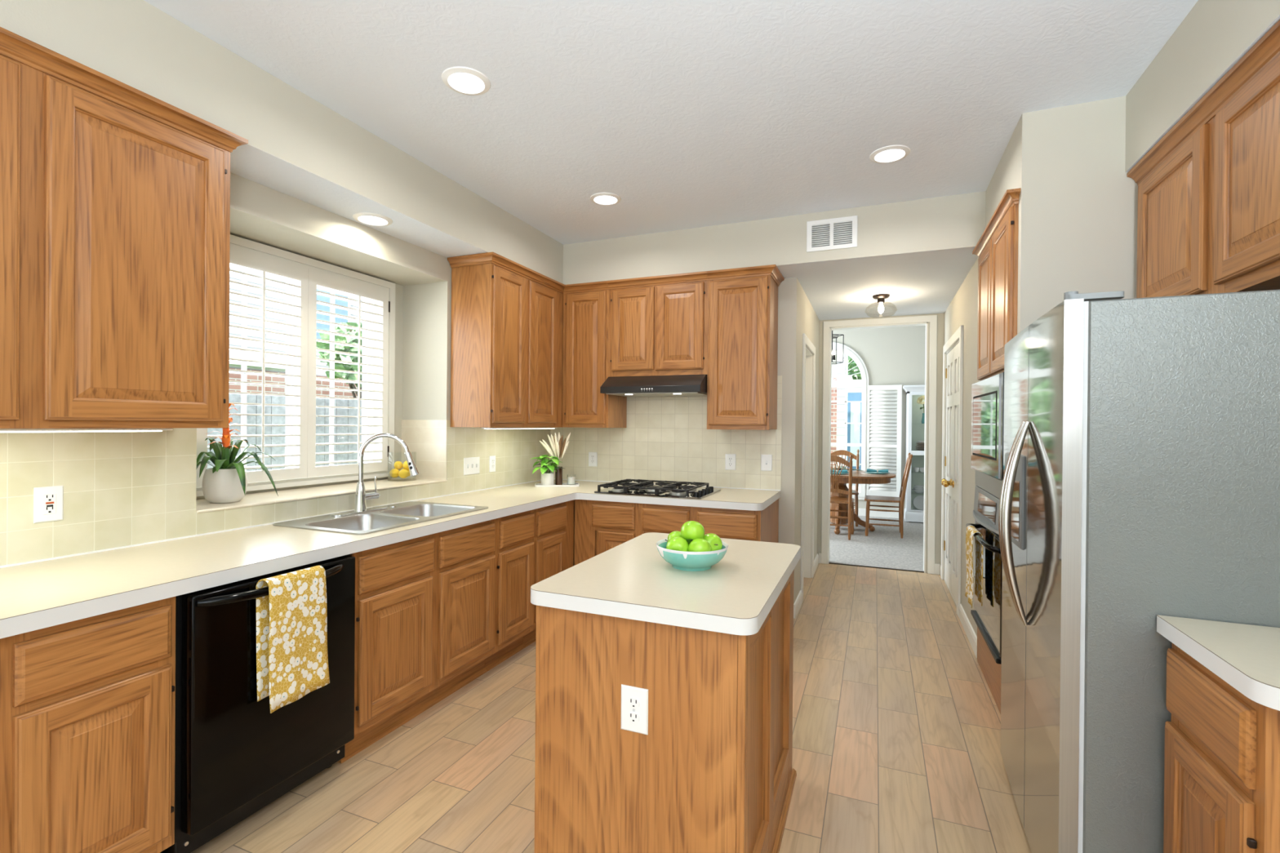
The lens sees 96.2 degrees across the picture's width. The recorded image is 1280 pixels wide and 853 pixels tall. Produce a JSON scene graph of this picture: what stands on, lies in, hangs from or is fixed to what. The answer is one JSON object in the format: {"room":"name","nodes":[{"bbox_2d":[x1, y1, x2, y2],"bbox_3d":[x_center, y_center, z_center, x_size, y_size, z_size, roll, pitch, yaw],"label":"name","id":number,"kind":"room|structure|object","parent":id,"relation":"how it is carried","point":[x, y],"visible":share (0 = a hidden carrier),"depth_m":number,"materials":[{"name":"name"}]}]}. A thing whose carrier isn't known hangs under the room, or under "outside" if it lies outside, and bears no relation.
{"room":"kitchen","nodes":[
{"label":"kitchen","id":0,"kind":"room"},
{"bbox_2d":[195,172,451,499],"bbox_3d":[-2.657,0.132,0.966,0.494,2.456,8.970,1,0,22],"label":"wall","id":1,"kind":"structure","parent":0,"point":[260,213],"depth_m":3.51,"materials":[{"name":"paint"}]},
{"bbox_2d":[33,485,63,523],"bbox_3d":[-1.983,0.261,1.927,0.010,0.118,0.074,1,0,22],"label":"power outlet","id":2,"kind":"object","parent":1,"relation":"attached to","point":[48,501],"visible":1,"depth_m":1.92,"materials":[{"name":"white plastic"}]},
{"bbox_2d":[43,493,56,515],"bbox_3d":[-1.981,0.261,1.926,0.002,0.067,0.033,1,0,22],"label":"receptacle","id":3,"kind":"object","parent":2,"relation":"attached to","point":[49,500],"depth_m":1.93,"materials":[{"name":"white plastic"}]},
{"bbox_2d":[0,26,248,428],"bbox_3d":[-1.887,-0.542,1.693,0.366,1.093,1.200,1,0,22],"label":"upper cabinet","id":4,"kind":"object","parent":1,"relation":"attached to","point":[115,196],"visible":1,"depth_m":1.79,"materials":[{"name":"brown wood"}]},
{"bbox_2d":[0,428,173,432],"bbox_3d":[-1.825,0.011,1.665,0.070,0.012,0.795,1,0,22],"label":"light","id":5,"kind":"object","parent":4,"relation":"attached to","point":[2,430],"visible":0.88,"depth_m":1.77,"materials":[{"name":"white plastic"}]},
{"bbox_2d":[0,430,161,432],"bbox_3d":[-1.825,0.015,1.655,0.052,0.004,0.753,1,0,22],"label":"diffuser","id":6,"kind":"object","parent":5,"relation":"attached to","point":[1,431],"depth_m":1.76,"materials":[{"name":"white"}]},
{"bbox_2d":[0,420,550,565],"bbox_3d":[-1.690,0.208,2.665,0.007,0.501,4.848,1,0,22],"label":"backsplash","id":7,"kind":"structure","parent":1,"relation":"attached to","point":[121,489],"depth_m":2.16,"materials":[{"name":"beige tile"}]},
{"bbox_2d":[195,234,395,496],"bbox_3d":[-1.908,-0.306,3.196,0.138,1.260,1.265,1,0,22],"label":"window","id":8,"kind":"structure","parent":1,"relation":"in","point":[236,242],"depth_m":3.29,"materials":[{"name":"beige paint"}]},
{"bbox_2d":[196,246,308,487],"bbox_3d":[-1.949,-0.295,2.909,0.083,1.154,0.563,1,0,24],"label":"window shutter","id":9,"kind":"object","parent":8,"relation":"attached to","point":[237,257],"visible":0.66,"depth_m":2.98,"materials":[{"name":"white paint"}]},
{"bbox_2d":[306,268,390,477],"bbox_3d":[-1.734,-0.295,3.434,0.082,1.154,0.574,1,0,24],"label":"window shutter","id":10,"kind":"object","parent":8,"relation":"attached to","point":[316,278],"visible":0.96,"depth_m":3.40,"materials":[{"name":"white paint"}]},
{"bbox_2d":[195,477,447,513],"bbox_3d":[-1.708,0.349,3.109,0.386,0.012,1.484,1,0,22],"label":"window sill","id":11,"kind":"structure","parent":1,"relation":"attached to","point":[202,505],"depth_m":2.96,"materials":[{"name":"beige tile"}]},
{"bbox_2d":[196,403,278,503],"bbox_3d":[-1.845,0.119,2.614,0.383,0.449,0.234,0,0,-5],"label":"bromeliad","id":12,"kind":"object","parent":11,"relation":"on","point":[224,482],"visible":0.95,"depth_m":2.58,"materials":[{"name":"green plant"}]},
{"bbox_2d":[202,467,247,503],"bbox_3d":[-1.887,0.266,2.612,0.167,0.154,0.167,1,0,22],"label":"pot","id":13,"kind":"object","parent":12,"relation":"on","point":[220,485],"depth_m":2.55,"materials":[{"name":"white ceramic"}]},
{"bbox_2d":[206,403,245,448],"bbox_3d":[-1.879,0.004,2.615,0.148,0.220,0.152,0,0,-13],"label":"flower","id":14,"kind":"object","parent":12,"relation":"on","point":[227,442],"depth_m":2.61,"materials":[{"name":"orange plant"}]},
{"bbox_2d":[400,419,447,479],"bbox_3d":[-1.429,0.150,3.793,0.380,0.387,0.007,1,0,22],"label":"backsplash","id":15,"kind":"structure","parent":1,"relation":"attached to","point":[426,440],"depth_m":3.78,"materials":[{"name":"beige tile"}]},
{"bbox_2d":[463,457,479,475],"bbox_3d":[-1.151,0.271,3.947,0.017,0.118,0.165,1,0,22],"label":"light switch","id":16,"kind":"object","parent":1,"relation":"attached to","point":[471,464],"visible":1,"depth_m":3.94,"materials":[{"name":"white plastic"}]},
{"bbox_2d":[447,251,564,427],"bbox_3d":[-0.841,-0.542,4.232,0.358,1.093,1.284,1,0,22],"label":"upper cabinet","id":17,"kind":"object","parent":1,"relation":"attached to","point":[507,344],"visible":1,"depth_m":3.74,"materials":[{"name":"brown wood"}]},
{"bbox_2d":[0,0,986,320],"bbox_3d":[-0.784,-1.301,1.180,3.770,0.440,10.787,1,0,22],"label":"soffit","id":18,"kind":"structure","parent":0,"point":[298,147],"depth_m":3.17,"materials":[{"name":"paint"}]},
{"bbox_2d":[352,212,392,226],"bbox_3d":[-1.405,-1.087,3.019,0.192,0.010,0.192,1,0,22],"label":"recessed light","id":19,"kind":"object","parent":18,"relation":"in","point":[368,218],"visible":1,"depth_m":3.01,"materials":[{"name":"white plastic"}]},
{"bbox_2d":[358,215,386,224],"bbox_3d":[-1.405,-1.090,3.019,0.138,0.002,0.138,1,0,22],"label":"diffuser","id":20,"kind":"object","parent":19,"relation":"attached to","point":[368,220],"depth_m":3.02,"materials":[{"name":"white plastic"}]},
{"bbox_2d":[806,215,857,252],"bbox_3d":[1.234,-1.239,3.695,0.310,0.200,0.008,1,0,22],"label":"ceiling vent","id":21,"kind":"object","parent":18,"relation":"in","point":[840,233],"visible":1,"depth_m":3.69,"materials":[{"name":"white plastic"}]},
{"bbox_2d":[872,293,889,313],"bbox_3d":[1.967,-0.977,4.684,0.244,0.184,0.244,1,0,22],"label":"flush light","id":22,"kind":"object","parent":18,"relation":"attached to","point":[881,298],"visible":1,"depth_m":4.66,"materials":[{"name":"brown metal"}]},
{"bbox_2d":[191,563,1031,852],"bbox_3d":[0.965,1.452,0.409,7.700,0.120,10.690,1,0,22],"label":"floor","id":23,"kind":"structure","parent":0,"point":[896,717],"depth_m":2.36,"materials":[{"name":"brown wood"}]},
{"bbox_2d":[0,596,175,852],"bbox_3d":[-1.828,0.932,1.477,0.645,0.868,0.786,1,0,22],"label":"base cabinet","id":24,"kind":"object","parent":23,"relation":"on","point":[87,705],"visible":0.98,"depth_m":1.53,"materials":[{"name":"brown wood"}]},
{"bbox_2d":[160,554,355,852],"bbox_3d":[-1.497,0.935,2.106,0.700,0.862,0.620,1,0,22],"label":"dishwasher","id":25,"kind":"object","parent":23,"relation":"on","point":[234,757],"visible":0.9,"depth_m":1.85,"materials":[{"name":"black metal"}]},
{"bbox_2d":[255,565,329,713],"bbox_3d":[-1.191,0.719,1.979,0.055,0.440,0.238,1,0,22],"label":"dish towel","id":26,"kind":"object","parent":25,"relation":"hanging from","point":[292,656],"visible":1,"depth_m":1.95,"materials":[{"name":"yellow fabric"}]},
{"bbox_2d":[337,518,496,763],"bbox_3d":[-1.261,0.932,2.860,0.645,0.868,0.945,1,0,22],"label":"base cabinet","id":27,"kind":"object","parent":23,"relation":"on","point":[425,606],"visible":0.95,"depth_m":2.64,"materials":[{"name":"brown wood"}]},
{"bbox_2d":[0,478,780,639],"bbox_3d":[-0.794,0.477,2.294,1.938,0.052,4.842,1,0,22],"label":"countertop","id":28,"kind":"structure","parent":27,"relation":"on","point":[42,593],"depth_m":2.00,"materials":[{"name":"beige laminate"}]},
{"bbox_2d":[331,432,419,516],"bbox_3d":[-1.343,0.239,2.929,0.279,0.411,0.330,1,0,22],"label":"kitchen faucet","id":29,"kind":"object","parent":28,"relation":"on","point":[360,507],"visible":1,"depth_m":2.97,"materials":[{"name":"silver metal"}]},
{"bbox_2d":[272,501,488,534],"bbox_3d":[-1.260,0.533,2.905,0.563,0.187,0.870,1,0,22],"label":"sink","id":30,"kind":"object","parent":28,"relation":"in","point":[406,513],"visible":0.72,"depth_m":2.88,"materials":[{"name":"silver metal"}]},
{"bbox_2d":[534,483,579,487],"bbox_3d":[-0.629,0.445,4.365,0.334,0.014,0.152,0,0,-9],"label":"serving tray","id":31,"kind":"object","parent":28,"relation":"on","point":[536,485],"visible":0.95,"depth_m":4.30,"materials":[{"name":"white ceramic"}]},
{"bbox_2d":[530,454,564,484],"bbox_3d":[-0.711,0.330,4.332,0.244,0.231,0.268,1,0,22],"label":"potted plant","id":32,"kind":"object","parent":31,"relation":"on","point":[548,477],"visible":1,"depth_m":4.30,"materials":[{"name":"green plant"}]},
{"bbox_2d":[539,432,570,484],"bbox_3d":[-0.649,0.245,4.389,0.236,0.402,0.056,0,0,-10],"label":"pampas vase","id":33,"kind":"object","parent":31,"relation":"on","point":[559,448],"visible":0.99,"depth_m":4.38,"materials":[{"name":"brown glass"}]},
{"bbox_2d":[594,479,720,499],"bbox_3d":[0.134,0.428,4.039,0.760,0.064,0.545,1,0,22],"label":"gas cooktop","id":34,"kind":"object","parent":28,"relation":"in","point":[643,487],"visible":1,"depth_m":3.92,"materials":[{"name":"black metal"}]},
{"bbox_2d":[484,509,534,671],"bbox_3d":[-1.009,0.932,3.473,0.645,0.868,0.379,1,0,22],"label":"base cabinet","id":35,"kind":"object","parent":23,"relation":"on","point":[515,533],"visible":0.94,"depth_m":3.32,"materials":[{"name":"brown wood"}]},
{"bbox_2d":[523,499,573,647],"bbox_3d":[-0.841,0.932,3.884,0.645,0.868,0.507,1,0,22],"label":"base cabinet","id":36,"kind":"object","parent":23,"relation":"on","point":[553,540],"visible":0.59,"depth_m":3.71,"materials":[{"name":"brown wood"}]},
{"bbox_2d":[573,499,639,565],"bbox_3d":[-0.139,0.937,4.245,0.558,0.868,0.727,1,0,22],"label":"base cabinet","id":37,"kind":"object","parent":23,"relation":"on","point":[600,526],"visible":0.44,"depth_m":3.90,"materials":[{"name":"brown wood"}]},
{"bbox_2d":[530,532,800,852],"bbox_3d":[0.152,0.923,1.959,0.658,0.914,0.958,1,0,22],"label":"kitchen island","id":38,"kind":"object","parent":23,"relation":"on","point":[712,649],"visible":0.94,"depth_m":1.58,"materials":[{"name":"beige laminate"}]},
{"bbox_2d":[621,684,648,734],"bbox_3d":[-0.016,0.759,1.536,0.078,0.120,0.009,1,0,22],"label":"power outlet","id":39,"kind":"object","parent":38,"relation":"attached to","point":[634,700],"visible":1,"depth_m":1.53,"materials":[{"name":"white plastic"}]},
{"bbox_2d":[627,711,639,723],"bbox_3d":[-0.017,0.778,1.534,0.033,0.027,0.003,1,0,22],"label":"receptacle","id":40,"kind":"object","parent":39,"relation":"attached to","point":[633,717],"depth_m":1.53,"materials":[{"name":"white plastic"}]},
{"bbox_2d":[627,697,639,709],"bbox_3d":[-0.017,0.739,1.534,0.033,0.027,0.003,1,0,22],"label":"receptacle","id":41,"kind":"object","parent":39,"relation":"attached to","point":[633,703],"depth_m":1.53,"materials":[{"name":"white plastic"}]},
{"bbox_2d":[530,532,800,635],"bbox_3d":[0.156,0.487,1.957,0.658,0.042,0.958,1,0,22],"label":"island countertop","id":42,"kind":"structure","parent":38,"relation":"on","point":[631,580],"depth_m":1.67,"materials":[{"name":"beige laminate"}]},
{"bbox_2d":[656,538,728,571],"bbox_3d":[0.173,0.429,1.915,0.240,0.074,0.240,1,0,22],"label":"fruit bowl","id":43,"kind":"object","parent":42,"relation":"on","point":[679,560],"visible":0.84,"depth_m":1.83,"materials":[{"name":"teal ceramic"}]},
{"bbox_2d":[666,536,688,551],"bbox_3d":[0.123,0.400,1.883,0.077,0.076,0.074,1,0,22],"label":"apple","id":44,"kind":"object","parent":43,"relation":"in","point":[677,543],"visible":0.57,"depth_m":1.86,"materials":[{"name":"green plant"}]},
{"bbox_2d":[680,520,704,542],"bbox_3d":[0.176,0.353,1.920,0.080,0.076,0.079,1,0,22],"label":"apple","id":45,"kind":"object","parent":43,"relation":"in","point":[691,531],"visible":0.86,"depth_m":1.89,"materials":[{"name":"green plant"}]},
{"bbox_2d":[688,537,711,551],"bbox_3d":[0.194,0.402,1.871,0.076,0.076,0.075,1,0,22],"label":"apple","id":46,"kind":"object","parent":43,"relation":"in","point":[700,544],"visible":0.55,"depth_m":1.85,"materials":[{"name":"green plant"}]},
{"bbox_2d":[702,533,722,551],"bbox_3d":[0.239,0.399,1.933,0.075,0.076,0.075,1,0,22],"label":"apple","id":47,"kind":"object","parent":43,"relation":"in","point":[715,542],"visible":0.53,"depth_m":1.91,"materials":[{"name":"green plant"}]},
{"bbox_2d":[638,503,693,536],"bbox_3d":[0.295,0.941,4.066,0.379,0.868,0.727,1,0,22],"label":"base cabinet","id":48,"kind":"object","parent":23,"relation":"on","point":[658,518],"visible":0.19,"depth_m":3.74,"materials":[{"name":"brown wood"}]},
{"bbox_2d":[693,498,778,542],"bbox_3d":[0.669,0.945,3.913,0.426,0.868,0.727,1,0,22],"label":"base cabinet","id":49,"kind":"object","parent":23,"relation":"on","point":[762,526],"visible":0.19,"depth_m":3.59,"materials":[{"name":"brown wood"}]},
{"bbox_2d":[972,187,1020,714],"bbox_3d":[2.128,0.168,2.905,0.665,2.451,0.990,1,0,22],"label":"tall cabinet","id":50,"kind":"object","parent":23,"relation":"on","point":[997,248],"visible":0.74,"depth_m":2.89,"materials":[{"name":"brown wood"}]},
{"bbox_2d":[965,485,1002,664],"bbox_3d":[2.064,0.736,2.958,0.613,0.765,0.800,1,0,22],"label":"wall oven","id":51,"kind":"object","parent":50,"relation":"in","point":[987,617],"visible":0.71,"depth_m":2.92,"materials":[{"name":"grey metal"}]},
{"bbox_2d":[964,524,982,608],"bbox_3d":[1.817,0.758,3.124,0.055,0.406,0.240,1,0,22],"label":"dish towel","id":52,"kind":"object","parent":51,"relation":"hanging from","point":[971,531],"visible":0.98,"depth_m":3.10,"materials":[{"name":"yellow fabric"}]},
{"bbox_2d":[970,371,1004,498],"bbox_3d":[2.067,0.048,2.959,0.521,0.601,0.815,1,0,22],"label":"microwave oven","id":53,"kind":"object","parent":50,"relation":"in","point":[987,394],"visible":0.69,"depth_m":2.96,"materials":[{"name":"silver metal"}]},
{"bbox_2d":[998,289,1279,852],"bbox_3d":[1.626,0.515,1.825,0.848,1.756,0.912,1,0,22],"label":"refrigerator","id":54,"kind":"object","parent":23,"relation":"on","point":[1141,479],"visible":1,"depth_m":1.49,"materials":[{"name":"grey metal"}]},
{"bbox_2d":[1163,643,1279,852],"bbox_3d":[1.542,0.959,1.149,0.652,0.872,0.374,1,0,22],"label":"base cabinet","id":55,"kind":"object","parent":23,"relation":"on","point":[1222,766],"visible":0.94,"depth_m":1.22,"materials":[{"name":"brown wood"}]},
{"bbox_2d":[1156,614,1279,711],"bbox_3d":[1.532,0.501,1.125,0.661,0.042,0.441,1,0,22],"label":"countertop","id":56,"kind":"structure","parent":55,"relation":"on","point":[1246,657],"depth_m":1.24,"materials":[{"name":"beige laminate"}]},
{"bbox_2d":[143,0,1198,244],"bbox_3d":[0.958,-1.440,-0.765,6.872,0.120,8.511,1,0,22],"label":"ceiling","id":57,"kind":"structure","parent":0,"point":[694,113],"depth_m":2.34,"materials":[{"name":"white paint"}]},
{"bbox_2d":[441,66,490,95],"bbox_3d":[-0.705,-1.399,2.332,0.192,0.010,0.192,1,0,22],"label":"recessed light","id":58,"kind":"object","parent":57,"relation":"in","point":[460,79],"visible":1,"depth_m":2.32,"materials":[{"name":"white plastic"}]},
{"bbox_2d":[448,72,484,91],"bbox_3d":[-0.705,-1.402,2.332,0.138,0.002,0.138,1,0,22],"label":"diffuser","id":59,"kind":"object","parent":58,"relation":"attached to","point":[458,82],"depth_m":2.33,"materials":[{"name":"white plastic"}]},
{"bbox_2d":[590,192,621,204],"bbox_3d":[-0.212,-1.399,3.535,0.192,0.010,0.192,1,0,22],"label":"recessed light","id":60,"kind":"object","parent":57,"relation":"in","point":[602,198],"visible":1,"depth_m":3.53,"materials":[{"name":"white plastic"}]},
{"bbox_2d":[594,195,616,203],"bbox_3d":[-0.212,-1.401,3.535,0.138,0.002,0.138,1,0,22],"label":"diffuser","id":61,"kind":"object","parent":60,"relation":"attached to","point":[597,199],"depth_m":3.54,"materials":[{"name":"white plastic"}]},
{"bbox_2d":[869,144,910,163],"bbox_3d":[1.273,-1.384,2.926,0.192,0.010,0.192,1,0,22],"label":"recessed light","id":62,"kind":"object","parent":57,"relation":"in","point":[890,153],"visible":1,"depth_m":2.92,"materials":[{"name":"white plastic"}]},
{"bbox_2d":[875,149,904,160],"bbox_3d":[1.273,-1.387,2.926,0.138,0.002,0.138,1,0,22],"label":"diffuser","id":63,"kind":"object","parent":62,"relation":"attached to","point":[880,154],"depth_m":2.93,"materials":[{"name":"white plastic"}]},
{"bbox_2d":[573,277,796,561],"bbox_3d":[-0.034,0.142,4.671,2.535,2.456,0.122,1,0,22],"label":"wall","id":64,"kind":"structure","parent":0,"point":[787,290],"depth_m":4.15,"materials":[{"name":"paint"}]},
{"bbox_2d":[562,280,626,427],"bbox_3d":[-0.360,-0.538,4.519,0.394,1.093,0.387,1,0,22],"label":"upper cabinet","id":65,"kind":"object","parent":64,"relation":"attached to","point":[585,353],"visible":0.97,"depth_m":4.36,"materials":[{"name":"brown wood"}]},
{"bbox_2d":[606,271,707,377],"bbox_3d":[0.178,-0.724,4.299,0.763,0.711,0.387,1,0,22],"label":"upper cabinet","id":66,"kind":"object","parent":64,"relation":"attached to","point":[658,325],"visible":0.98,"depth_m":4.13,"materials":[{"name":"brown wood"}]},
{"bbox_2d":[600,374,706,396],"bbox_3d":[0.152,-0.298,4.249,0.755,0.140,0.498,1,0,22],"label":"range hood","id":67,"kind":"object","parent":66,"relation":"attached to","point":[677,385],"visible":0.94,"depth_m":4.06,"materials":[{"name":"grey paint"}]},
{"bbox_2d":[550,375,782,492],"bbox_3d":[0.131,0.045,4.534,1.939,0.846,0.007,1,0,22],"label":"backsplash","id":68,"kind":"structure","parent":64,"relation":"attached to","point":[663,438],"depth_m":4.48,"materials":[{"name":"beige tile"}]},
{"bbox_2d":[724,453,735,470],"bbox_3d":[0.678,0.266,4.301,0.080,0.120,0.009,1,0,22],"label":"power outlet","id":69,"kind":"object","parent":64,"relation":"attached to","point":[730,459],"visible":1,"depth_m":4.30,"materials":[{"name":"white plastic"}]},
{"bbox_2d":[706,264,784,430],"bbox_3d":[0.748,-0.526,4.065,0.471,1.096,0.387,1,0,22],"label":"upper cabinet","id":70,"kind":"object","parent":64,"relation":"attached to","point":[743,302],"visible":1,"depth_m":3.92,"materials":[{"name":"brown wood"}]},
{"bbox_2d":[760,454,772,471],"bbox_3d":[0.924,0.266,4.196,0.080,0.120,0.017,1,0,22],"label":"light switch","id":71,"kind":"object","parent":64,"relation":"attached to","point":[766,460],"visible":1,"depth_m":4.20,"materials":[{"name":"white plastic"}]},
{"bbox_2d":[793,277,819,604],"bbox_3d":[1.408,0.153,4.998,0.120,2.456,1.818,1,0,22],"label":"wall","id":72,"kind":"structure","parent":0,"point":[807,322],"depth_m":4.43,"materials":[{"name":"paint"}]},
{"bbox_2d":[793,590,801,618],"bbox_3d":[1.185,1.331,4.307,0.014,0.100,0.390,1,0,22],"label":"baseboard","id":73,"kind":"structure","parent":72,"relation":"attached to","point":[797,603],"depth_m":4.25,"materials":[{"name":"beige paint"}]},
{"bbox_2d":[800,333,815,603],"bbox_3d":[1.381,0.326,4.913,0.138,2.110,0.880,1,0,22],"label":"door","id":74,"kind":"structure","parent":72,"relation":"in","point":[808,401],"depth_m":5.23,"materials":[{"name":"beige paint"}]},
{"bbox_2d":[829,515,924,571],"bbox_3d":[2.183,1.436,7.595,5.700,0.126,3.530,1,0,22],"label":"floor","id":75,"kind":"structure","parent":0,"point":[883,547],"depth_m":6.64,"materials":[{"name":"grey carpet"}]},
{"bbox_2d":[830,454,854,540],"bbox_3d":[2.418,0.854,7.191,0.492,1.046,0.548,1,0,22],"label":"dining chair","id":76,"kind":"object","parent":75,"relation":"on","point":[850,500],"visible":0.62,"depth_m":6.97,"materials":[{"name":"brown wood"}]},
{"bbox_2d":[831,448,859,526],"bbox_3d":[2.878,0.854,8.222,0.492,1.046,0.548,1,0,22],"label":"dining chair","id":77,"kind":"object","parent":75,"relation":"on","point":[842,452],"visible":0.26,"depth_m":8.35,"materials":[{"name":"brown wood"}]},
{"bbox_2d":[830,469,895,534],"bbox_3d":[2.678,1.000,7.710,1.380,0.757,1.040,1,0,22],"label":"dining table","id":78,"kind":"object","parent":75,"relation":"on","point":[858,477],"visible":0.56,"depth_m":7.53,"materials":[{"name":"brown wood"}]},
{"bbox_2d":[864,452,912,538],"bbox_3d":[3.175,0.859,7.355,0.548,1.046,0.492,1,0,22],"label":"dining chair","id":79,"kind":"object","parent":75,"relation":"on","point":[900,500],"visible":1,"depth_m":7.22,"materials":[{"name":"brown wood"}]},
{"bbox_2d":[902,384,924,522],"bbox_3d":[4.297,0.397,8.278,0.925,1.984,0.380,1,0,22],"label":"china cabinet","id":80,"kind":"object","parent":75,"relation":"on","point":[915,429],"visible":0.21,"depth_m":8.50,"materials":[{"name":"white paint"}]},
{"bbox_2d":[913,495,924,510],"bbox_3d":[4.156,1.125,8.485,0.210,0.208,0.044,1,0,22],"label":"platter","id":81,"kind":"object","parent":80,"relation":"in","point":[918,501],"visible":0.78,"depth_m":8.50,"materials":[{"name":"grey ceramic"}]},
{"bbox_2d":[832,325,925,511],"bbox_3d":[2.843,-0.170,9.167,5.700,3.100,0.120,1,0,22],"label":"wall","id":82,"kind":"structure","parent":0,"point":[891,356],"depth_m":8.70,"materials":[{"name":"paint"}]},
{"bbox_2d":[830,342,868,499],"bbox_3d":[2.962,-0.103,9.064,1.200,2.448,0.100,1,0,22],"label":"window","id":83,"kind":"structure","parent":82,"relation":"in","point":[864,383],"depth_m":8.85,"materials":[{"name":"white paint"}]},
{"bbox_2d":[853,507,903,518],"bbox_3d":[2.065,1.310,9.411,4.100,0.114,0.018,1,0,22],"label":"trim","id":84,"kind":"structure","parent":82,"relation":"attached to","point":[861,512],"depth_m":8.75,"materials":[{"name":"white paint"}]},
{"bbox_2d":[866,384,902,497],"bbox_3d":[3.684,0.217,8.664,0.475,1.682,0.029,1,0,22],"label":"window shutter","id":85,"kind":"object","parent":82,"relation":"attached to","point":[884,402],"visible":0.85,"depth_m":8.65,"materials":[{"name":"white paint"}]},
{"bbox_2d":[817,313,944,573],"bbox_3d":[1.540,-0.171,5.991,5.700,3.100,0.120,1,0,22],"label":"wall","id":86,"kind":"structure","parent":0,"point":[940,317],"depth_m":5.42,"materials":[{"name":"paint"}]},
{"bbox_2d":[821,315,937,574],"bbox_3d":[2.336,0.167,5.652,1.022,2.440,0.142,1,0,22],"label":"door frame","id":87,"kind":"structure","parent":86,"relation":"in","point":[829,326],"depth_m":5.55,"materials":[{"name":"beige paint"}]},
{"bbox_2d":[943,107,1053,636],"bbox_3d":[2.314,-0.021,3.944,0.112,2.826,3.080,1,0,22],"label":"wall","id":88,"kind":"structure","parent":0,"point":[1025,163],"depth_m":2.55,"materials":[{"name":"paint"}]},
{"bbox_2d":[941,324,963,617],"bbox_3d":[2.583,0.327,4.718,0.175,2.130,1.170,1,0,22],"label":"door","id":89,"kind":"structure","parent":88,"relation":"in","point":[953,350],"depth_m":4.70,"materials":[{"name":"beige paint"}]},
{"bbox_2d":[958,604,977,657],"bbox_3d":[2.180,1.341,3.815,0.014,0.100,0.805,1,0,22],"label":"baseboard","id":90,"kind":"structure","parent":88,"relation":"attached to","point":[966,624],"depth_m":3.77,"materials":[{"name":"beige paint"}]},
{"bbox_2d":[1050,95,1137,309],"bbox_3d":[2.138,-0.018,2.379,0.750,2.826,0.050,1,0,22],"label":"wall pier","id":91,"kind":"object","parent":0,"point":[1095,203],"depth_m":2.44,"materials":[{"name":"paint"}]},
{"bbox_2d":[1124,0,1279,172],"bbox_3d":[0.817,-1.270,-1.207,0.494,0.420,7.587,1,0,22],"label":"wall","id":92,"kind":"structure","parent":0,"point":[1214,36],"depth_m":1.90,"materials":[{"name":"paint"}]},
{"bbox_3d":[2.204,-1.633,7.574,5.900,0.175,3.553,1,0,22],"label":"ceiling","id":93,"kind":"structure","parent":0,"visible":0},
{"bbox_2d":[831,330,844,364],"bbox_3d":[2.580,-1.195,7.697,0.220,0.695,0.220,0,0,-6],"label":"lantern pendant","id":94,"kind":"object","parent":93,"relation":"hanging from","point":[833,336],"visible":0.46,"depth_m":7.67,"materials":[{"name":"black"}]},
{"bbox_3d":[0.980,-0.015,-1.274,0.120,2.826,7.587,1,0,22],"label":"wall","id":95,"kind":"structure","parent":0,"visible":0},
{"bbox_2d":[1126,19,1279,297],"bbox_3d":[1.974,-0.729,1.785,0.365,0.649,1.162,1,0,22],"label":"upper cabinet","id":96,"kind":"object","parent":95,"relation":"attached to","point":[1208,213],"visible":0.88,"depth_m":1.78,"materials":[{"name":"brown wood"}]},
{"label":"outside","id":97,"kind":"structure","parent":0,"visible":0},
{"bbox_3d":[-10.002,1.436,19.235,26.920,0.110,52.000,1,0,22],"label":"lawn","id":98,"kind":"structure","parent":97,"visible":0},
{"bbox_2d":[207,393,361,471],"bbox_3d":[-2.560,0.585,7.555,0.060,1.790,12.036,1,0,22],"label":"wooden fence","id":99,"kind":"object","parent":98,"relation":"on","point":[233,397],"visible":0.02,"depth_m":5.40,"materials":[{"name":"white wood"}]},
{"bbox_2d":[228,266,362,398],"bbox_3d":[-6.799,-1.722,6.573,2.400,6.340,11.600,1,0,22],"label":"neighbor house","id":100,"kind":"structure","parent":98,"relation":"on","point":[235,387],"depth_m":8.20,"materials":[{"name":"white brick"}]},
{"bbox_2d":[316,322,362,398],"bbox_3d":[-3.893,0.018,7.937,1.054,2.904,1.046,0,0,-13],"label":"leafy tree","id":101,"kind":"object","parent":98,"relation":"on","point":[344,375],"visible":0.3,"depth_m":7.62,"materials":[{"name":"green plant"}]},
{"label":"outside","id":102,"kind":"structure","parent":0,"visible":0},
{"bbox_3d":[17.236,1.660,19.751,23.070,0.110,30.370,1,0,22],"label":"lawn","id":103,"kind":"structure","parent":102,"visible":0},
{"bbox_2d":[830,351,848,470],"bbox_3d":[3.866,-0.649,11.385,0.460,4.340,0.400,1,0,22],"label":"porch column","id":104,"kind":"structure","parent":103,"relation":"on","point":[837,394],"depth_m":11.17,"materials":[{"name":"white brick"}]},
{"bbox_2d":[831,350,862,471],"bbox_3d":[6.669,-1.845,17.531,17.800,6.740,3.500,1,0,22],"label":"neighbor house","id":105,"kind":"structure","parent":103,"relation":"on","point":[854,409],"depth_m":16.34,"materials":[{"name":"stone"}]},
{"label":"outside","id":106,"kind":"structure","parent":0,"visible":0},
{"bbox_2d":[846,483,861,492],"bbox_3d":[6.557,1.527,13.253,3.900,0.019,4.300,1,0,22],"label":"driveway","id":107,"kind":"structure","parent":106,"point":[847,484],"depth_m":14.30,"materials":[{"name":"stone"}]},
{"bbox_2d":[848,355,862,379],"bbox_3d":[6.171,-0.789,13.688,2.922,4.652,2.892,1,0,22],"label":"leafy tree","id":108,"kind":"object","parent":107,"relation":"on","point":[852,364],"visible":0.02,"depth_m":13.60,"materials":[{"name":"green plant"}]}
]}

